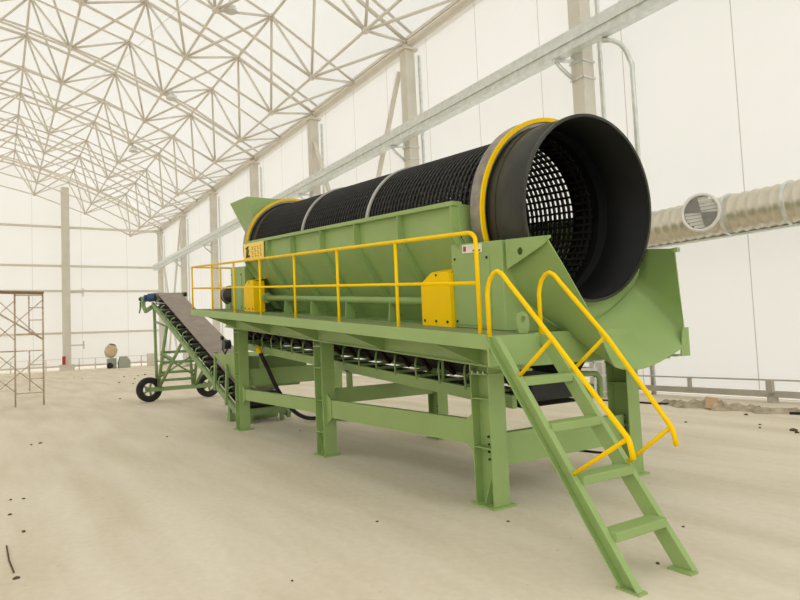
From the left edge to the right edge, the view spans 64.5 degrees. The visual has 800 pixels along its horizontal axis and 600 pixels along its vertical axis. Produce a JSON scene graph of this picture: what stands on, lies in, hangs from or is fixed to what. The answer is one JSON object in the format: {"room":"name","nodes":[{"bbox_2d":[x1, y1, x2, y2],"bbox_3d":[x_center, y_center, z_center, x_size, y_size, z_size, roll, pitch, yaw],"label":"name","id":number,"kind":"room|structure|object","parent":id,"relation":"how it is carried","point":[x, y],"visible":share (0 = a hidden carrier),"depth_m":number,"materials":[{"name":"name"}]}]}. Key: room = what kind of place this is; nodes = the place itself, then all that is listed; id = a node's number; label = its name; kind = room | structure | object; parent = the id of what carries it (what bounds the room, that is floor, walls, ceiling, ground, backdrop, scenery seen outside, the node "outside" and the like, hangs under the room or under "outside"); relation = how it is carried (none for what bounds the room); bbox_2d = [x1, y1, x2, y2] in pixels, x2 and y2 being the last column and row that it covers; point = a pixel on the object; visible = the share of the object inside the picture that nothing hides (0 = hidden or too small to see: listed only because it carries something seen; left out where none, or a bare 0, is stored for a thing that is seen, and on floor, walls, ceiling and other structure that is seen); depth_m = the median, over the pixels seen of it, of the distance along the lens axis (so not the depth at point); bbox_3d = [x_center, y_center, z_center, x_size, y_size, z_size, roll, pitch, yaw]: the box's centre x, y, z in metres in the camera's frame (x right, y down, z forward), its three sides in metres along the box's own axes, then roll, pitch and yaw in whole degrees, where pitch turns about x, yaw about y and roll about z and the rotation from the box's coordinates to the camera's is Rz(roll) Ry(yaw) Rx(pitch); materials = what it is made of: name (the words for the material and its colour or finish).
{"room":"waste facility","nodes":[
{"label":"waste facility","id":0,"kind":"room"},
{"bbox_2d":[59,187,83,370],"bbox_3d":[-28.023,-1.847,54.045,1.900,15.600,0.930,0,-4,-33],"label":"wall column","id":1,"kind":"structure","parent":0,"point":[66,365],"depth_m":53.62,"materials":[{"name":"white metal"}]},
{"bbox_2d":[0,154,162,370],"bbox_3d":[-38.957,-3.485,47.984,40.458,18.628,0.001,0,-4,-33],"label":"wall","id":2,"kind":"structure","parent":0,"point":[95,311],"depth_m":54.76,"materials":[{"name":"fabric"}]},
{"bbox_2d":[0,264,152,268],"bbox_3d":[-38.643,-2.835,47.950,39.550,0.180,0.200,0,-4,-33],"label":"beam","id":3,"kind":"structure","parent":2,"relation":"attached to","point":[25,265],"depth_m":54.92,"materials":[{"name":"white metal"}]},
{"bbox_2d":[0,290,157,291],"bbox_3d":[-38.549,-0.691,47.826,39.550,0.180,0.200,0,-4,-33],"label":"beam","id":4,"kind":"structure","parent":2,"relation":"attached to","point":[0,290],"depth_m":55.34,"materials":[{"name":"white metal"}]},
{"bbox_2d":[0,223,157,232],"bbox_3d":[-38.791,-6.176,48.144,39.550,0.180,0.200,0,-4,-33],"label":"beam","id":5,"kind":"structure","parent":2,"relation":"attached to","point":[1,224],"depth_m":54.84,"materials":[{"name":"beige metal"}]},
{"bbox_2d":[0,329,158,335],"bbox_3d":[-38.390,2.900,47.618,39.550,0.180,0.200,0,-4,-33],"label":"beam","id":6,"kind":"structure","parent":2,"relation":"attached to","point":[122,331],"depth_m":54.96,"materials":[{"name":"beige metal"}]},
{"bbox_2d":[156,231,167,364],"bbox_3d":[-21.677,-0.214,57.636,0.640,12.200,0.680,0,-4,-33],"label":"wall column","id":7,"kind":"structure","parent":0,"point":[161,277],"depth_m":57.59,"materials":[{"name":"metal"}]},
{"bbox_2d":[159,241,178,353],"bbox_3d":[-20.119,-0.432,55.069,0.140,10.268,5.822,0,-4,-33],"label":"brace","id":8,"kind":"object","parent":7,"relation":"attached to","point":[160,245],"visible":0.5,"depth_m":55.82,"materials":[{"name":"white paint"}]},
{"bbox_2d":[178,214,191,366],"bbox_3d":[-17.163,-0.823,50.578,0.640,12.200,0.680,0,-4,-33],"label":"wall column","id":9,"kind":"structure","parent":0,"point":[184,285],"depth_m":50.57,"materials":[{"name":"metal"}]},
{"bbox_2d":[168,223,179,353],"bbox_3d":[-18.824,-0.762,52.950,0.140,10.559,5.027,0,-4,-33],"label":"brace","id":10,"kind":"object","parent":9,"relation":"attached to","point":[178,244],"visible":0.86,"depth_m":52.50,"materials":[{"name":"white paint"}]},
{"bbox_2d":[207,191,222,334],"bbox_3d":[-12.649,-1.431,43.520,0.640,12.200,0.680,0,-4,-33],"label":"wall column","id":11,"kind":"structure","parent":0,"point":[212,195],"depth_m":43.50,"materials":[{"name":"metal"}]},
{"bbox_2d":[0,0,450,222],"bbox_3d":[-20.491,-11.968,19.048,40.458,6.678,70.300,0,-4,-33],"label":"ceiling","id":12,"kind":"structure","parent":0,"point":[334,31],"depth_m":32.71,"materials":[{"name":"fabric"}]},
{"bbox_2d":[247,161,262,197],"bbox_3d":[-8.242,-2.025,36.630,0.640,12.200,0.680,0,-4,-33],"label":"wall column","id":13,"kind":"structure","parent":0,"point":[253,165],"depth_m":36.78,"materials":[{"name":"metal"}]},
{"bbox_2d":[304,116,324,196],"bbox_3d":[-3.863,-2.615,29.782,0.640,12.200,0.680,0,-4,-33],"label":"wall column","id":14,"kind":"structure","parent":0,"point":[312,122],"depth_m":29.89,"materials":[{"name":"metal"}]},
{"bbox_2d":[313,141,330,191],"bbox_3d":[-2.550,-2.900,27.599,0.140,9.463,4.825,0,-4,-33],"label":"brace","id":15,"kind":"object","parent":14,"relation":"attached to","point":[315,145],"visible":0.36,"depth_m":29.34,"materials":[{"name":"white paint"}]},
{"bbox_2d":[0,362,799,599],"bbox_3d":[-22.949,4.160,26.619,130.000,0.001,150.000,0,-4,-33],"label":"floor","id":16,"kind":"structure","parent":0,"point":[114,507],"depth_m":6.04,"materials":[{"name":"concrete"}]},
{"bbox_2d":[6,545,14,572],"bbox_3d":[-3.054,2.018,4.954,0.022,0.010,0.801,0,-4,-35],"label":"wire offcut","id":17,"kind":"object","parent":16,"relation":"on","point":[6,545],"visible":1,"depth_m":4.91,"materials":[{"name":"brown metal"}]},
{"bbox_2d":[0,293,44,407],"bbox_3d":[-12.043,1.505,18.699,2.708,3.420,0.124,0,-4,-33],"label":"scaffold tower","id":18,"kind":"object","parent":16,"relation":"on","point":[42,295],"visible":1,"depth_m":19.17,"materials":[{"name":"metal"}]},
{"bbox_2d":[0,291,43,293],"bbox_3d":[-12.226,-0.240,18.891,2.780,0.100,0.650,0,-4,-33],"label":"plank","id":19,"kind":"object","parent":18,"relation":"on","point":[1,292],"visible":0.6,"depth_m":19.19,"materials":[{"name":"brown wood"}]},
{"bbox_2d":[0,354,159,373],"bbox_3d":[-38.320,5.553,47.351,39.350,0.970,0.240,0,-4,-33],"label":"railing","id":20,"kind":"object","parent":16,"relation":"on","point":[141,361],"depth_m":54.09,"materials":[{"name":"grey metal"}]},
{"bbox_2d":[104,344,117,368],"bbox_3d":[-24.466,4.738,53.671,1.046,2.109,1.072,0,-4,-33],"label":"mixer","id":21,"kind":"object","parent":16,"relation":"on","point":[110,351],"visible":0.98,"depth_m":53.38,"materials":[{"name":"beige metal"}]},
{"bbox_2d":[118,356,130,367],"bbox_3d":[-23.529,5.300,54.060,0.900,0.950,0.700,0,-4,-33],"label":"storage bin","id":22,"kind":"object","parent":16,"relation":"on","point":[123,362],"visible":0.9,"depth_m":53.76,"materials":[{"name":"grey plastic"}]},
{"bbox_2d":[147,353,154,365],"bbox_3d":[-21.876,5.255,55.835,0.700,1.100,0.500,0,-4,-33],"label":"storage box","id":23,"kind":"object","parent":16,"relation":"on","point":[150,357],"visible":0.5,"depth_m":55.60,"materials":[{"name":"beige paint"}]},
{"bbox_2d":[136,292,290,423],"bbox_3d":[-5.273,1.159,17.022,2.476,3.320,9.682,0,-4,-33],"label":"conveyor","id":24,"kind":"object","parent":16,"relation":"on","point":[200,335],"visible":0.89,"depth_m":17.39,"materials":[{"name":"green metal"}]},
{"bbox_2d":[214,352,306,387],"bbox_3d":[-2.957,1.433,13.398,1.350,0.670,2.100,0,-4,-33],"label":"hopper","id":25,"kind":"object","parent":24,"relation":"attached to","point":[273,361],"visible":0.3,"depth_m":12.63,"materials":[{"name":"green paint"}]},
{"bbox_2d":[225,270,669,510],"bbox_3d":[-0.271,0.937,9.476,2.210,2.451,8.250,0,-4,-33],"label":"support frame","id":26,"kind":"object","parent":16,"relation":"on","point":[495,448],"visible":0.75,"depth_m":6.93,"materials":[{"name":"green paint"}]},
{"bbox_2d":[231,266,253,310],"bbox_3d":[-2.972,-0.213,11.923,0.187,0.886,0.800,0,-4,-33],"label":"housing","id":27,"kind":"object","parent":26,"relation":"on","point":[243,274],"visible":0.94,"depth_m":11.74,"materials":[{"name":"green paint"}]},
{"bbox_2d":[262,293,421,320],"bbox_3d":[-0.983,0.035,8.949,0.185,0.673,5.108,0,-4,-33],"label":"shaft","id":28,"kind":"object","parent":26,"relation":"on","point":[266,297],"visible":0.92,"depth_m":8.47,"materials":[{"name":"green paint"}]},
{"bbox_2d":[191,269,548,366],"bbox_3d":[-1.319,0.358,8.852,0.880,1.006,8.795,0,-4,-33],"label":"platform","id":29,"kind":"object","parent":26,"relation":"attached to","point":[467,343],"depth_m":6.37,"materials":[{"name":"green paint"}]},
{"bbox_2d":[220,286,231,309],"bbox_3d":[-3.330,-0.043,12.450,0.370,0.472,0.410,-2,-3,-13],"label":"motor","id":30,"kind":"object","parent":29,"relation":"on","point":[226,296],"visible":0.49,"depth_m":12.29,"materials":[{"name":"metal"}]},
{"bbox_2d":[244,278,264,311],"bbox_3d":[-2.556,-0.089,11.310,0.308,0.629,0.500,0,-4,-33],"label":"guard","id":31,"kind":"object","parent":29,"relation":"on","point":[251,295],"visible":0.89,"depth_m":11.11,"materials":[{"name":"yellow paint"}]},
{"bbox_2d":[191,231,482,333],"bbox_3d":[-1.372,-0.188,8.913,0.838,1.566,8.649,0,-4,-33],"label":"guard rail","id":32,"kind":"object","parent":29,"relation":"on","point":[476,282],"visible":0.94,"depth_m":6.82,"materials":[{"name":"yellow metal"}]},
{"bbox_2d":[515,311,528,332],"bbox_3d":[1.029,0.188,5.331,0.136,0.183,0.020,0,-4,-33],"label":"lifting lug","id":33,"kind":"object","parent":29,"relation":"on","point":[521,327],"visible":0.98,"depth_m":5.32,"materials":[{"name":"green paint"}]},
{"bbox_2d":[243,201,572,320],"bbox_3d":[-0.211,-0.388,9.358,2.210,1.767,6.185,0,-4,-33],"label":"hopper","id":34,"kind":"object","parent":26,"relation":"on","point":[416,260],"visible":0.37,"depth_m":8.03,"materials":[{"name":"green paint"}]},
{"bbox_2d":[243,241,263,259],"bbox_3d":[-2.521,-0.838,10.903,0.023,0.381,0.970,0,-4,-33],"label":"sign board","id":35,"kind":"object","parent":34,"relation":"attached to","point":[255,249],"visible":0.98,"depth_m":10.84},
{"bbox_2d":[220,331,603,408],"bbox_3d":[-0.845,0.833,10.199,1.335,1.134,9.224,0,-4,-33],"label":"conveyor","id":36,"kind":"object","parent":26,"relation":"hanging from","point":[274,345],"visible":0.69,"depth_m":8.13,"materials":[{"name":"metal"}]},
{"bbox_2d":[255,346,339,419],"bbox_3d":[-1.837,1.629,12.390,1.954,1.544,0.704,-1,-3,-17],"label":"hose","id":37,"kind":"object","parent":36,"relation":"hanging from","point":[258,349],"visible":0.59,"depth_m":11.96,"materials":[{"name":"black rubber"}]},
{"bbox_2d":[243,113,650,301],"bbox_3d":[-0.175,-0.936,9.296,1.952,2.515,7.669,0,-4,-33],"label":"drum","id":38,"kind":"object","parent":26,"relation":"on","point":[604,177],"visible":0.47,"depth_m":6.89,"materials":[{"name":"metal"}]},
{"bbox_2d":[230,196,281,231],"bbox_3d":[-2.434,-1.032,12.832,1.650,1.956,1.070,0,-4,-33],"label":"hopper","id":39,"kind":"object","parent":38,"relation":"attached to","point":[245,209],"visible":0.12,"depth_m":12.24,"materials":[{"name":"green paint"}]},
{"bbox_2d":[486,113,650,301],"bbox_3d":[1.664,-0.882,6.423,1.808,1.852,0.872,0,-4,-33],"label":"outlet","id":40,"kind":"object","parent":38,"relation":"attached to","point":[608,174],"depth_m":6.62,"materials":[{"name":"black metal"}]},
{"bbox_2d":[451,240,518,330],"bbox_3d":[0.791,-0.138,6.046,0.187,0.882,0.750,0,-4,-33],"label":"housing","id":41,"kind":"object","parent":26,"relation":"on","point":[504,309],"visible":0.83,"depth_m":5.91,"materials":[{"name":"green paint"}]},
{"bbox_2d":[505,235,689,369],"bbox_3d":[1.916,0.043,5.966,1.940,1.225,0.573,0,-4,-33],"label":"chute","id":42,"kind":"object","parent":26,"relation":"attached to","point":[652,307],"visible":0.94,"depth_m":6.06,"materials":[{"name":"green paint"}]},
{"bbox_2d":[158,363,799,400],"bbox_3d":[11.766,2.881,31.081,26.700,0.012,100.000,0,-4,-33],"label":"guardrail","id":43,"kind":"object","parent":16,"relation":"on","point":[158,363],"depth_m":14.29,"materials":[{"name":"metal"}]},
{"bbox_2d":[168,360,799,402],"bbox_3d":[-3.140,3.176,28.662,0.220,0.456,70.000,0,-4,-33],"label":"beam","id":44,"kind":"structure","parent":16,"relation":"on","point":[773,396],"depth_m":13.08,"materials":[{"name":"metal"}]},
{"bbox_2d":[580,450,601,453],"bbox_3d":[1.831,2.042,9.210,0.280,0.026,3.416,0,-4,-35],"label":"cable","id":45,"kind":"object","parent":16,"relation":"on","point":[590,451],"visible":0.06,"depth_m":8.16,"materials":[{"name":"black rubber"}]},
{"bbox_2d":[484,335,698,597],"bbox_3d":[1.290,1.025,4.502,0.615,1.562,1.298,0,-4,-33],"label":"stair","id":46,"kind":"structure","parent":16,"relation":"on","point":[604,537],"depth_m":4.36,"materials":[{"name":"green metal"}]},
{"bbox_2d":[485,269,635,475],"bbox_3d":[1.042,0.453,4.377,0.036,1.457,1.294,0,-4,-33],"label":"stair handrail","id":47,"kind":"object","parent":46,"relation":"attached to","point":[627,439],"visible":0.99,"depth_m":4.28,"materials":[{"name":"yellow metal"}]},
{"bbox_2d":[537,270,678,463],"bbox_3d":[1.487,0.452,4.712,0.036,1.456,1.209,0,-4,-33],"label":"stair handrail","id":48,"kind":"object","parent":46,"relation":"attached to","point":[671,428],"visible":0.99,"depth_m":4.61,"materials":[{"name":"yellow metal"}]},
{"bbox_2d":[584,360,607,396],"bbox_3d":[4.375,1.282,15.066,0.440,2.000,0.940,0,-4,-33],"label":"storage rack","id":49,"kind":"object","parent":16,"relation":"on","point":[593,362],"visible":0.08,"depth_m":14.64,"materials":[{"name":"metal"}]},
{"bbox_2d":[581,367,597,370],"bbox_3d":[4.457,1.675,14.905,0.320,0.171,0.220,0,-4,-33],"label":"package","id":50,"kind":"object","parent":49,"relation":"on","point":[586,368],"visible":0.29,"depth_m":14.83,"materials":[{"name":"white plastic"}]},
{"bbox_2d":[602,399,668,404],"bbox_3d":[4.874,2.143,13.346,0.088,0.035,1.714,0,-4,-37],"label":"cable","id":51,"kind":"object","parent":16,"relation":"on","point":[602,399],"visible":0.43,"depth_m":13.03,"materials":[{"name":"black rubber"}]},
{"bbox_2d":[659,399,799,413],"bbox_3d":[6.042,1.920,11.704,0.721,0.187,2.788,0,-4,-33],"label":"sheet","id":52,"kind":"object","parent":16,"relation":"on","point":[693,403],"visible":0.96,"depth_m":11.51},
{"bbox_2d":[705,396,720,408],"bbox_3d":[5.809,1.919,11.828,0.238,0.190,0.538,-4,-4,20],"label":"cardboard piece","id":53,"kind":"object","parent":52,"relation":"on","point":[709,401],"visible":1,"depth_m":11.85,"materials":[{"name":"beige cardboard"}]},
{"bbox_2d":[789,412,799,414],"bbox_3d":[7.316,1.833,9.949,0.181,0.043,2.132,0,-4,-41],"label":"cable","id":54,"kind":"object","parent":16,"relation":"on","point":[790,413],"visible":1,"depth_m":10.65,"materials":[{"name":"black rubber"}]},
{"bbox_2d":[395,45,426,371],"bbox_3d":[0.544,-3.209,22.893,0.640,12.200,0.680,0,-4,-33],"label":"wall column","id":55,"kind":"structure","parent":0,"point":[406,53],"depth_m":22.99,"materials":[{"name":"metal"}]},
{"bbox_2d":[376,71,399,177],"bbox_3d":[-1.213,-3.186,25.415,0.140,10.264,5.374,0,-4,-33],"label":"brace","id":56,"kind":"object","parent":55,"relation":"attached to","point":[397,79],"visible":0.29,"depth_m":23.97,"materials":[{"name":"white paint"}]},
{"bbox_2d":[152,0,677,270],"bbox_3d":[-3.362,-5.071,28.398,1.020,1.066,68.600,0,-4,-33],"label":"horizontal beam","id":57,"kind":"structure","parent":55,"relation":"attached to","point":[624,13],"depth_m":18.44,"materials":[{"name":"metal"}]},
{"bbox_2d":[601,37,656,393],"bbox_3d":[5.318,-2.015,15.097,0.819,8.497,0.638,0,-4,-33],"label":"pipe","id":58,"kind":"object","parent":57,"relation":"hanging from","point":[620,44],"visible":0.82,"depth_m":15.15,"materials":[{"name":"metal"}]},
{"bbox_2d":[162,0,799,390],"bbox_3d":[-3.143,-2.872,29.360,0.001,12.200,70.300,0,-4,-33],"label":"wall","id":59,"kind":"structure","parent":0,"point":[718,81],"depth_m":14.52,"materials":[{"name":"fabric"}]},
{"bbox_2d":[567,0,605,393],"bbox_3d":[4.832,-3.787,16.188,0.640,12.200,0.680,0,-4,-33],"label":"wall column","id":60,"kind":"structure","parent":0,"point":[584,101],"depth_m":16.18,"materials":[{"name":"beige metal"}]},
{"bbox_2d":[158,0,475,231],"bbox_3d":[-3.542,-8.975,29.453,0.300,0.420,70.000,0,-4,-33],"label":"beam","id":61,"kind":"structure","parent":60,"relation":"on","point":[452,9],"depth_m":26.75,"materials":[{"name":"beige metal"}]},
{"bbox_2d":[0,0,455,236],"bbox_3d":[-22.210,-11.091,21.771,40.157,7.397,61.810,0,-4,-33],"label":"frame","id":62,"kind":"object","parent":61,"relation":"on","point":[216,9],"visible":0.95,"depth_m":31.86,"materials":[{"name":"white paint"}]},
{"bbox_2d":[37,0,187,127],"bbox_3d":[-11.222,-11.171,27.066,0.414,1.223,32.596,1,-5,-44],"label":"cable","id":63,"kind":"object","parent":62,"relation":"hanging from","point":[187,0],"visible":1,"depth_m":26.97,"materials":[{"name":"metal"}]},
{"bbox_2d":[128,145,137,152],"bbox_3d":[-14.926,-8.535,35.463,0.500,0.560,0.500,0,-4,-33],"label":"lamp","id":64,"kind":"object","parent":62,"relation":"hanging from","point":[132,149],"visible":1,"depth_m":35.31,"materials":[{"name":"metal"}]},
{"bbox_2d":[166,90,176,100],"bbox_3d":[-10.304,-9.287,28.606,0.500,0.560,0.500,0,-4,-33],"label":"lamp","id":65,"kind":"object","parent":62,"relation":"hanging from","point":[171,97],"visible":1,"depth_m":28.46,"materials":[{"name":"metal"}]},
{"bbox_2d":[166,97,176,100],"bbox_3d":[-10.293,-9.038,28.591,0.480,0.060,0.480,0,-4,-33],"label":"diffuser","id":66,"kind":"object","parent":65,"relation":"attached to","point":[168,98],"depth_m":28.51,"materials":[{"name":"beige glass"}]},
{"bbox_2d":[223,0,236,14],"bbox_3d":[-5.894,-10.216,21.985,0.500,0.560,0.500,0,-4,-33],"label":"lamp","id":67,"kind":"object","parent":62,"relation":"hanging from","point":[231,9],"visible":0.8,"depth_m":21.86,"materials":[{"name":"metal"}]},
{"bbox_2d":[223,8,236,14],"bbox_3d":[-5.883,-9.967,21.971,0.480,0.060,0.480,0,-4,-33],"label":"diffuser","id":68,"kind":"object","parent":67,"relation":"attached to","point":[230,11],"depth_m":21.88,"materials":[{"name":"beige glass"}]},
{"bbox_2d":[647,179,799,248],"bbox_3d":[9.106,-2.055,8.441,0.985,0.895,21.900,0,-4,-33],"label":"ventilation duct","id":69,"kind":"object","parent":60,"relation":"attached to","point":[777,206],"visible":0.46,"depth_m":12.32,"materials":[{"name":"metal"}]},
{"bbox_2d":[685,196,716,228],"bbox_3d":[5.989,-1.739,12.608,0.012,0.622,0.640,1,-5,-43],"label":"grille","id":70,"kind":"object","parent":69,"relation":"attached to","point":[696,217],"depth_m":12.61,"materials":[{"name":"grey metal"}]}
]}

